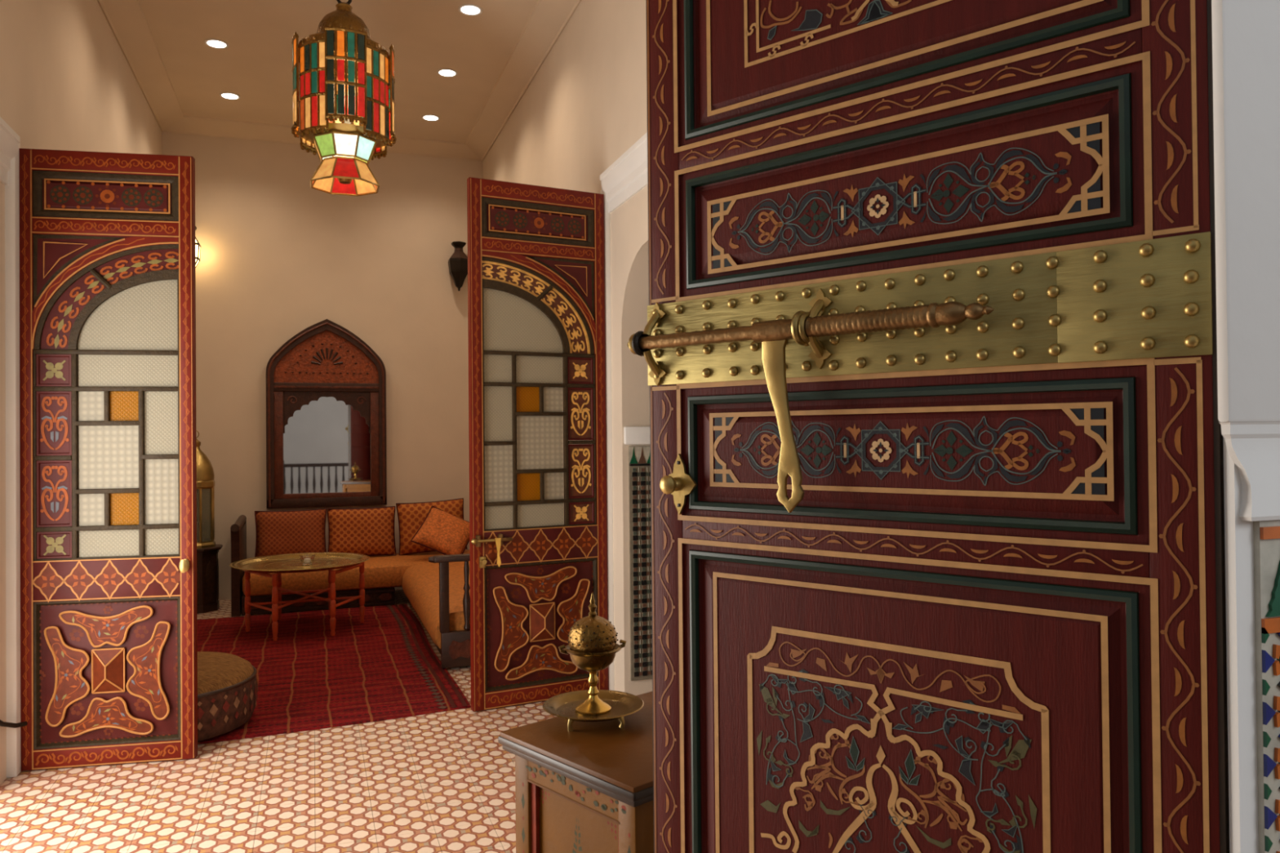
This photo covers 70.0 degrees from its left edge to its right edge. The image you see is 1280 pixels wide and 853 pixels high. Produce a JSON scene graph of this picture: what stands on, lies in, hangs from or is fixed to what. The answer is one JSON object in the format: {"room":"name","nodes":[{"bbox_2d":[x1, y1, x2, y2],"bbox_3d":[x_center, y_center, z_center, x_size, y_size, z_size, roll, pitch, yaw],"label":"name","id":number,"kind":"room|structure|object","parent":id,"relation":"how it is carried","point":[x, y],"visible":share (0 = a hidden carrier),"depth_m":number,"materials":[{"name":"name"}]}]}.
{"room":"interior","nodes":[
{"label":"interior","id":0,"kind":"room"},
{"bbox_2d":[0,0,161,785],"bbox_3d":[-3.055,-0.781,4.148,0.450,4.600,8.250,0,-1,-20],"label":"wall","id":1,"kind":"structure","parent":0,"point":[67,82],"depth_m":4.77,"materials":[{"name":"beige paint"}]},
{"bbox_2d":[0,116,20,185],"bbox_3d":[-2.083,-1.179,2.170,0.052,0.220,3.860,0,-1,-20],"label":"trim","id":2,"kind":"structure","parent":1,"relation":"attached to","point":[10,140],"depth_m":3.89,"materials":[{"name":"white paint"}]},
{"bbox_2d":[4,142,21,777],"bbox_3d":[-2.736,0.130,3.990,0.040,2.770,0.080,0,-1,-20],"label":"trim","id":3,"kind":"structure","parent":1,"relation":"attached to","point":[11,190],"depth_m":3.96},
{"bbox_2d":[0,720,27,728],"bbox_3d":[-2.691,1.223,3.870,0.034,0.149,0.199,-1,-1,20],"label":"stay","id":4,"kind":"object","parent":1,"relation":"attached to","point":[4,724],"visible":1,"depth_m":3.89,"materials":[{"name":"metal"}]},
{"bbox_2d":[18,148,197,771],"bbox_3d":[-2.378,0.138,4.084,0.713,2.736,0.088,0,-1,-11],"label":"door leaf","id":5,"kind":"structure","parent":1,"relation":"in","point":[108,622],"depth_m":4.09,"materials":[{"name":"red wood"}]},
{"bbox_2d":[42,360,66,380],"bbox_3d":[-2.601,-0.249,4.059,0.093,0.093,0.001,0,-1,-11],"label":"flower","id":6,"kind":"object","parent":5,"relation":"on","point":[50,374],"depth_m":4.06,"materials":[{"name":"yellow paint"}]},
{"bbox_2d":[43,534,66,555],"bbox_3d":[-2.593,0.525,4.052,0.093,0.093,0.001,0,-1,-11],"label":"flower","id":7,"kind":"object","parent":5,"relation":"on","point":[50,540],"depth_m":4.05,"materials":[{"name":"beige paint"}]},
{"bbox_2d":[52,638,83,714],"bbox_3d":[-2.532,1.102,4.045,0.126,0.335,0.001,0,-1,-11],"label":"flower","id":8,"kind":"object","parent":5,"relation":"on","point":[67,653],"depth_m":4.05,"materials":[{"name":"orange paint"}]},
{"bbox_2d":[74,702,137,733],"bbox_3d":[-2.379,1.297,4.073,0.259,0.136,0.001,0,-1,-11],"label":"flower","id":9,"kind":"object","parent":5,"relation":"on","point":[89,717],"depth_m":4.08,"materials":[{"name":"orange paint"}]},
{"bbox_2d":[74,610,137,642],"bbox_3d":[-2.383,0.894,4.077,0.259,0.136,0.001,0,-1,-11],"label":"ornamental panel","id":10,"kind":"object","parent":5,"relation":"on","point":[90,626],"depth_m":4.08,"materials":[{"name":"orange paint"}]},
{"bbox_2d":[51,185,161,207],"bbox_3d":[-2.391,-1.034,4.103,0.455,0.097,0.001,0,-1,-11],"label":"panel","id":11,"kind":"object","parent":5,"relation":"on","point":[82,195],"depth_m":4.10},
{"bbox_2d":[40,600,177,743],"bbox_3d":[-2.373,1.095,4.095,0.604,0.619,0.001,0,-1,-11],"label":"panel","id":12,"kind":"object","parent":5,"relation":"on","point":[74,630],"depth_m":4.09,"materials":[{"name":"red wood"}]},
{"bbox_2d":[41,571,176,587],"bbox_3d":[-2.366,0.682,4.079,0.552,0.057,0.001,0,-1,-11],"label":"lattice pattern","id":13,"kind":"object","parent":5,"relation":"on","point":[166,574],"depth_m":4.08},
{"bbox_2d":[133,633,162,708],"bbox_3d":[-2.211,1.100,4.108,0.126,0.335,0.001,0,-1,-11],"label":"ornamental panel","id":14,"kind":"object","parent":5,"relation":"on","point":[147,647],"depth_m":4.11,"materials":[{"name":"orange paint"}]},
{"bbox_2d":[97,0,184,131],"bbox_3d":[-2.763,-2.725,4.278,0.210,0.115,8.250,0,-1,-20],"label":"trim","id":15,"kind":"structure","parent":1,"relation":"attached to","point":[126,20],"depth_m":6.64,"materials":[{"name":"beige paint"}]},
{"bbox_2d":[0,588,555,852],"bbox_3d":[-0.197,1.563,1.104,14.855,0.200,16.250,0,-1,-20],"label":"floor","id":16,"kind":"structure","parent":0,"point":[441,782],"depth_m":3.72,"materials":[{"name":"tile"}]},
{"bbox_2d":[196,544,222,613],"bbox_3d":[-3.776,1.291,7.767,0.406,0.540,0.406,0,-1,-20],"label":"stool","id":17,"kind":"object","parent":16,"relation":"on","point":[207,562],"visible":0.42,"depth_m":7.67,"materials":[{"name":"brown wood"}]},
{"bbox_2d":[195,430,215,548],"bbox_3d":[-3.783,0.526,7.774,0.305,0.990,0.305,0,-1,-20],"label":"lantern","id":18,"kind":"object","parent":17,"relation":"on","point":[205,472],"visible":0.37,"depth_m":7.71,"materials":[{"name":"gold metal"}]},
{"bbox_2d":[196,604,471,744],"bbox_3d":[-2.353,1.522,5.989,1.989,0.014,3.400,0,-1,-20],"label":"carpet","id":19,"kind":"object","parent":16,"relation":"on","point":[385,666],"visible":0.7,"depth_m":5.73,"materials":[{"name":"carpet"},{"name":"fabric"}]},
{"bbox_2d":[197,651,257,742],"bbox_3d":[-2.377,1.346,4.586,0.847,0.318,0.847,0,-1,-20],"label":"pouf","id":20,"kind":"object","parent":19,"relation":"on","point":[228,686],"visible":0.41,"depth_m":4.46,"materials":[{"name":"brown fabric"}]},
{"bbox_2d":[244,561,364,640],"bbox_3d":[-2.538,1.291,6.947,0.862,0.476,0.823,0,-1,-20],"label":"folding table","id":21,"kind":"object","parent":19,"relation":"on","point":[277,593],"visible":0.92,"depth_m":6.81,"materials":[{"name":"brown wood"}]},
{"bbox_2d":[229,551,369,573],"bbox_3d":[-2.572,1.036,6.947,1.000,0.035,1.000,0,-1,-20],"label":"brass tray","id":22,"kind":"object","parent":21,"relation":"on","point":[323,561],"visible":0.99,"depth_m":7.00,"materials":[{"name":"gold metal"}]},
{"bbox_2d":[299,554,315,564],"bbox_3d":[-2.530,1.013,6.952,0.116,0.068,0.113,0,-1,-20],"label":"glass bowl","id":23,"kind":"object","parent":22,"relation":"on","point":[306,559],"visible":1,"depth_m":6.92,"materials":[{"name":"white"}]},
{"bbox_2d":[230,515,469,617],"bbox_3d":[-2.426,1.170,8.202,2.215,0.766,0.893,0,-1,-20],"label":"banquette","id":24,"kind":"object","parent":16,"relation":"on","point":[382,574],"visible":0.62,"depth_m":7.70,"materials":[{"name":"orange fabric"}]},
{"bbox_2d":[254,508,326,557],"bbox_3d":[-3.135,0.977,8.214,0.609,0.456,0.202,0,-1,-21],"label":"cushion","id":25,"kind":"object","parent":24,"relation":"on","point":[295,531],"visible":0.8,"depth_m":8.14,"materials":[{"name":"orange fabric"}]},
{"bbox_2d":[326,506,396,555],"bbox_3d":[-2.561,0.973,8.419,0.609,0.456,0.202,0,-1,-21],"label":"cushion","id":26,"kind":"object","parent":24,"relation":"on","point":[368,531],"visible":0.89,"depth_m":8.35,"materials":[{"name":"orange fabric"}]},
{"bbox_2d":[395,497,467,555],"bbox_3d":[-1.962,0.943,8.614,0.651,0.516,0.211,0,-1,-17],"label":"cushion","id":27,"kind":"object","parent":24,"relation":"on","point":[411,516],"visible":0.6,"depth_m":8.52,"materials":[{"name":"orange fabric"}]},
{"bbox_2d":[410,505,469,555],"bbox_3d":[-1.753,0.962,8.240,0.556,0.478,0.357,-1,-1,-3],"label":"cushion","id":28,"kind":"object","parent":24,"relation":"on","point":[441,531],"visible":0.8,"depth_m":8.16,"materials":[{"name":"orange fabric"}]},
{"bbox_2d":[401,553,471,668],"bbox_3d":[-1.266,1.173,6.899,0.909,0.713,2.368,0,-1,-20],"label":"banquette","id":29,"kind":"object","parent":16,"relation":"on","point":[438,590],"visible":0.27,"depth_m":5.77,"materials":[{"name":"orange fabric"}]},
{"bbox_2d":[497,691,653,852],"bbox_3d":[0.168,1.102,2.334,0.928,0.738,0.495,0,-1,-42],"label":"cabinet","id":30,"kind":"object","parent":16,"relation":"on","point":[588,788],"visible":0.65,"depth_m":2.07,"materials":[{"name":"brown wood"}]},
{"bbox_2d":[521,764,631,852],"bbox_3d":[-0.141,1.090,2.043,0.020,0.604,0.396,0,-1,-42],"label":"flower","id":31,"kind":"object","parent":30,"relation":"on","point":[560,814],"depth_m":2.08,"materials":[{"name":"beige wood"}]},
{"bbox_2d":[542,689,644,731],"bbox_3d":[-0.116,0.714,2.280,0.253,0.045,0.253,0,-1,-20],"label":"tray","id":32,"kind":"object","parent":30,"relation":"on","point":[563,705],"visible":0.92,"depth_m":2.29,"materials":[{"name":"gold metal"}]},
{"bbox_2d":[558,592,626,715],"bbox_3d":[-0.118,0.560,2.282,0.145,0.292,0.144,-1,-1,22],"label":"incense burner","id":33,"kind":"object","parent":32,"relation":"on","point":[593,646],"visible":1,"depth_m":2.25,"materials":[{"name":"gold metal"}]},
{"bbox_2d":[564,644,622,671],"bbox_3d":[-0.117,0.579,2.282,0.145,0.059,0.144,0,-1,-20],"label":"bowl","id":34,"kind":"object","parent":33,"relation":"attached to","point":[587,658],"depth_m":2.23,"materials":[{"name":"gold metal"}]},
{"bbox_2d":[161,131,483,599],"bbox_3d":[-2.916,-0.713,8.738,3.805,4.650,0.300,0,-1,-20],"label":"wall","id":35,"kind":"structure","parent":0,"point":[281,256],"depth_m":8.56,"materials":[{"name":"beige paint"}]},
{"bbox_2d":[195,226,200,266],"bbox_3d":[-3.997,-1.543,8.086,0.199,0.478,0.230,0,-1,-20],"label":"wall lamp","id":36,"kind":"object","parent":35,"relation":"attached to","point":[197,246],"visible":0.16,"depth_m":8.06,"materials":[{"name":"glass"}]},
{"bbox_2d":[162,115,483,161],"bbox_3d":[-2.872,-2.683,8.509,2.855,0.115,0.210,0,-1,-20],"label":"trim","id":37,"kind":"structure","parent":35,"relation":"attached to","point":[190,125],"depth_m":8.33,"materials":[{"name":"beige paint"}]},
{"bbox_2d":[266,319,386,508],"bbox_3d":[-2.913,-0.127,8.518,1.056,1.745,0.092,0,-1,-20],"label":"arched mirror","id":38,"kind":"object","parent":35,"relation":"attached to","point":[326,386],"visible":1,"depth_m":8.51,"materials":[{"name":"brown wood"}]},
{"bbox_2d":[448,240,467,291],"bbox_3d":[-1.760,-1.556,8.886,0.194,0.478,0.224,0,-1,-20],"label":"vase","id":39,"kind":"object","parent":35,"relation":"attached to","point":[458,261],"visible":0.98,"depth_m":8.83,"materials":[{"name":"metal"}]},
{"bbox_2d":[138,0,538,142],"bbox_3d":[-1.570,-2.878,4.867,3.855,0.200,8.550,0,-1,-20],"label":"ceiling","id":40,"kind":"structure","parent":0,"point":[427,37],"depth_m":6.70,"materials":[{"name":"beige paint"}]},
{"bbox_2d":[204,38,228,48],"bbox_3d":[-3.036,-2.744,6.555,0.160,0.008,0.160,0,-1,-20],"label":"recessed light","id":41,"kind":"object","parent":40,"relation":"in","point":[212,42],"visible":1,"depth_m":6.55,"materials":[{"name":"white"}]},
{"bbox_2d":[219,92,240,99],"bbox_3d":[-3.388,-2.731,7.554,0.160,0.008,0.160,0,-1,-20],"label":"recessed light","id":42,"kind":"object","parent":40,"relation":"in","point":[229,95],"visible":1,"depth_m":7.55,"materials":[{"name":"white"}]},
{"bbox_2d":[291,0,396,195],"bbox_3d":[-1.686,-2.079,5.213,0.534,1.432,0.535,-1,-1,22],"label":"hanging lantern","id":43,"kind":"object","parent":40,"relation":"hanging from","point":[346,74],"visible":1,"depth_m":5.05,"materials":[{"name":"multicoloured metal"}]},
{"bbox_2d":[421,114,439,120],"bbox_3d":[-1.857,-2.740,8.113,0.160,0.008,0.160,0,-1,-20],"label":"recessed light","id":44,"kind":"object","parent":40,"relation":"in","point":[426,117],"visible":1,"depth_m":8.11,"materials":[{"name":"white"}]},
{"bbox_2d":[436,68,457,76],"bbox_3d":[-1.500,-2.753,7.115,0.160,0.008,0.160,0,-1,-20],"label":"recessed light","id":45,"kind":"object","parent":40,"relation":"in","point":[442,72],"visible":1,"depth_m":7.11,"materials":[{"name":"white"}]},
{"bbox_2d":[457,4,482,15],"bbox_3d":[-1.126,-2.766,6.070,0.160,0.008,0.160,0,-1,-20],"label":"recessed light","id":46,"kind":"object","parent":40,"relation":"in","point":[466,9],"visible":1,"depth_m":6.06,"materials":[{"name":"white"}]},
{"bbox_2d":[482,0,652,695],"bbox_3d":[0.080,-0.799,5.270,0.500,4.600,8.250,0,-1,-20],"label":"wall","id":47,"kind":"structure","parent":0,"point":[585,105],"depth_m":5.17,"materials":[{"name":"beige paint"}]},
{"bbox_2d":[465,0,581,161],"bbox_3d":[-0.273,-2.740,5.170,0.210,0.115,8.250,0,-1,-20],"label":"trim","id":48,"kind":"structure","parent":47,"relation":"attached to","point":[548,19],"depth_m":6.91,"materials":[{"name":"beige paint"}]},
{"bbox_2d":[466,177,608,711],"bbox_3d":[-0.546,0.089,4.997,0.804,2.819,0.092,0,-1,-28],"label":"door leaf","id":49,"kind":"structure","parent":47,"relation":"in","point":[536,277],"depth_m":4.99,"materials":[{"name":"red wood"}]},
{"bbox_2d":[499,596,523,660],"bbox_3d":[-0.689,1.081,4.911,0.138,0.345,0.001,0,-1,-28],"label":"ornament","id":50,"kind":"object","parent":49,"relation":"on","point":[508,607],"depth_m":4.90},
{"bbox_2d":[496,212,580,232],"bbox_3d":[-0.554,-1.119,5.022,0.495,0.097,0.001,0,-1,-28],"label":"flower","id":51,"kind":"object","parent":49,"relation":"on","point":[502,218],"depth_m":5.02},
{"bbox_2d":[488,537,591,554],"bbox_3d":[-0.541,0.649,4.993,0.604,0.057,0.001,0,-1,-28],"label":"decorative band","id":52,"kind":"object","parent":49,"relation":"on","point":[588,539],"depth_m":4.99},
{"bbox_2d":[486,560,593,687],"label":"panel","id":53,"kind":"object","parent":49,"relation":"on","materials":[{"name":"red wood"}]},
{"bbox_2d":[517,570,564,598],"bbox_3d":[-0.540,0.867,4.994,0.284,0.140,0.007,0,-1,-27],"label":"ornament","id":54,"kind":"object","parent":49,"relation":"on","point":[543,580],"depth_m":5.00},
{"bbox_2d":[517,648,565,675],"bbox_3d":[-0.536,1.282,4.990,0.284,0.140,0.007,0,-1,-27],"label":"flower","id":55,"kind":"object","parent":49,"relation":"on","point":[547,649],"depth_m":4.99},
{"bbox_2d":[561,588,584,635],"bbox_3d":[-0.370,1.080,5.081,0.138,0.345,0.001,0,-1,-28],"label":"ornament","id":56,"kind":"object","parent":49,"relation":"on","point":[575,600],"depth_m":5.08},
{"bbox_2d":[573,362,587,378],"bbox_3d":[-0.336,-0.313,5.133,0.093,0.093,0.001,0,-1,-28],"label":"flower","id":57,"kind":"object","parent":49,"relation":"on","point":[583,374],"depth_m":5.13,"materials":[{"name":"gold metal"}]},
{"bbox_2d":[573,504,588,521],"bbox_3d":[-0.328,0.485,5.126,0.093,0.093,0.001,0,-1,-28],"label":"flower","id":58,"kind":"object","parent":49,"relation":"on","point":[578,509],"depth_m":5.12,"materials":[{"name":"gold metal"}]},
{"bbox_2d":[600,189,614,690],"bbox_3d":[-0.187,0.068,5.240,0.035,2.870,0.085,0,-1,-20],"label":"trim","id":59,"kind":"structure","parent":47,"relation":"attached to","point":[606,215],"depth_m":5.20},
{"bbox_2d":[600,132,647,213],"bbox_3d":[0.499,-1.353,3.269,0.052,0.220,4.185,0,-1,-20],"label":"trim","id":60,"kind":"structure","parent":47,"relation":"attached to","point":[626,176],"depth_m":4.85,"materials":[{"name":"white paint"}]},
{"bbox_2d":[623,426,649,444],"bbox_3d":[0.106,0.049,5.106,0.410,0.100,0.035,0,-1,-20],"label":"trim","id":61,"kind":"structure","parent":47,"relation":"attached to","point":[633,435],"depth_m":5.04,"materials":[{"name":"white paint"}]},
{"bbox_2d":[628,446,652,680],"bbox_3d":[0.152,0.754,5.115,0.445,1.290,0.032,0,-1,-20],"label":"trim","id":62,"kind":"structure","parent":47,"relation":"attached to","point":[639,457],"depth_m":5.05,"materials":[{"name":"tile"}]},
{"bbox_2d":[1211,0,1279,852],"bbox_3d":[-0.270,-0.839,0.897,8.105,4.600,0.350,0,-1,-20],"label":"wall","id":63,"kind":"structure","parent":0,"point":[1246,33],"depth_m":1.05,"materials":[{"name":"white paint"}]},
{"bbox_2d":[626,0,1229,852],"bbox_3d":[0.335,-0.045,1.356,0.892,2.990,0.113,-1,-1,41],"label":"door","id":64,"kind":"structure","parent":63,"relation":"in","point":[927,343],"depth_m":1.29,"materials":[{"name":"red wood"}]},
{"bbox_2d":[751,173,1035,235],"bbox_3d":[0.352,-0.326,1.353,0.451,0.057,0.003,-1,-1,41],"label":"flower","id":65,"kind":"object","parent":64,"relation":"on","point":[962,190],"depth_m":1.29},
{"bbox_2d":[753,431,1039,470],"bbox_3d":[0.355,0.035,1.350,0.451,0.057,0.003,-1,-1,41],"label":"flower","id":66,"kind":"object","parent":64,"relation":"on","point":[963,450],"depth_m":1.29,"materials":[{"name":"multicoloured paint"}]},
{"bbox_2d":[1218,422,1279,521],"bbox_3d":[1.431,0.048,1.316,1.619,0.114,0.016,0,-1,-20],"label":"trim","id":67,"kind":"structure","parent":63,"relation":"attached to","point":[1253,447],"depth_m":1.06,"materials":[{"name":"white paint"}]},
{"bbox_2d":[1253,520,1279,852],"bbox_3d":[0.925,0.780,1.128,0.427,1.344,0.012,0,-1,-20],"label":"wall tiles","id":68,"kind":"structure","parent":63,"relation":"attached to","point":[1266,534],"depth_m":1.06,"materials":[{"name":"multicoloured tile"}]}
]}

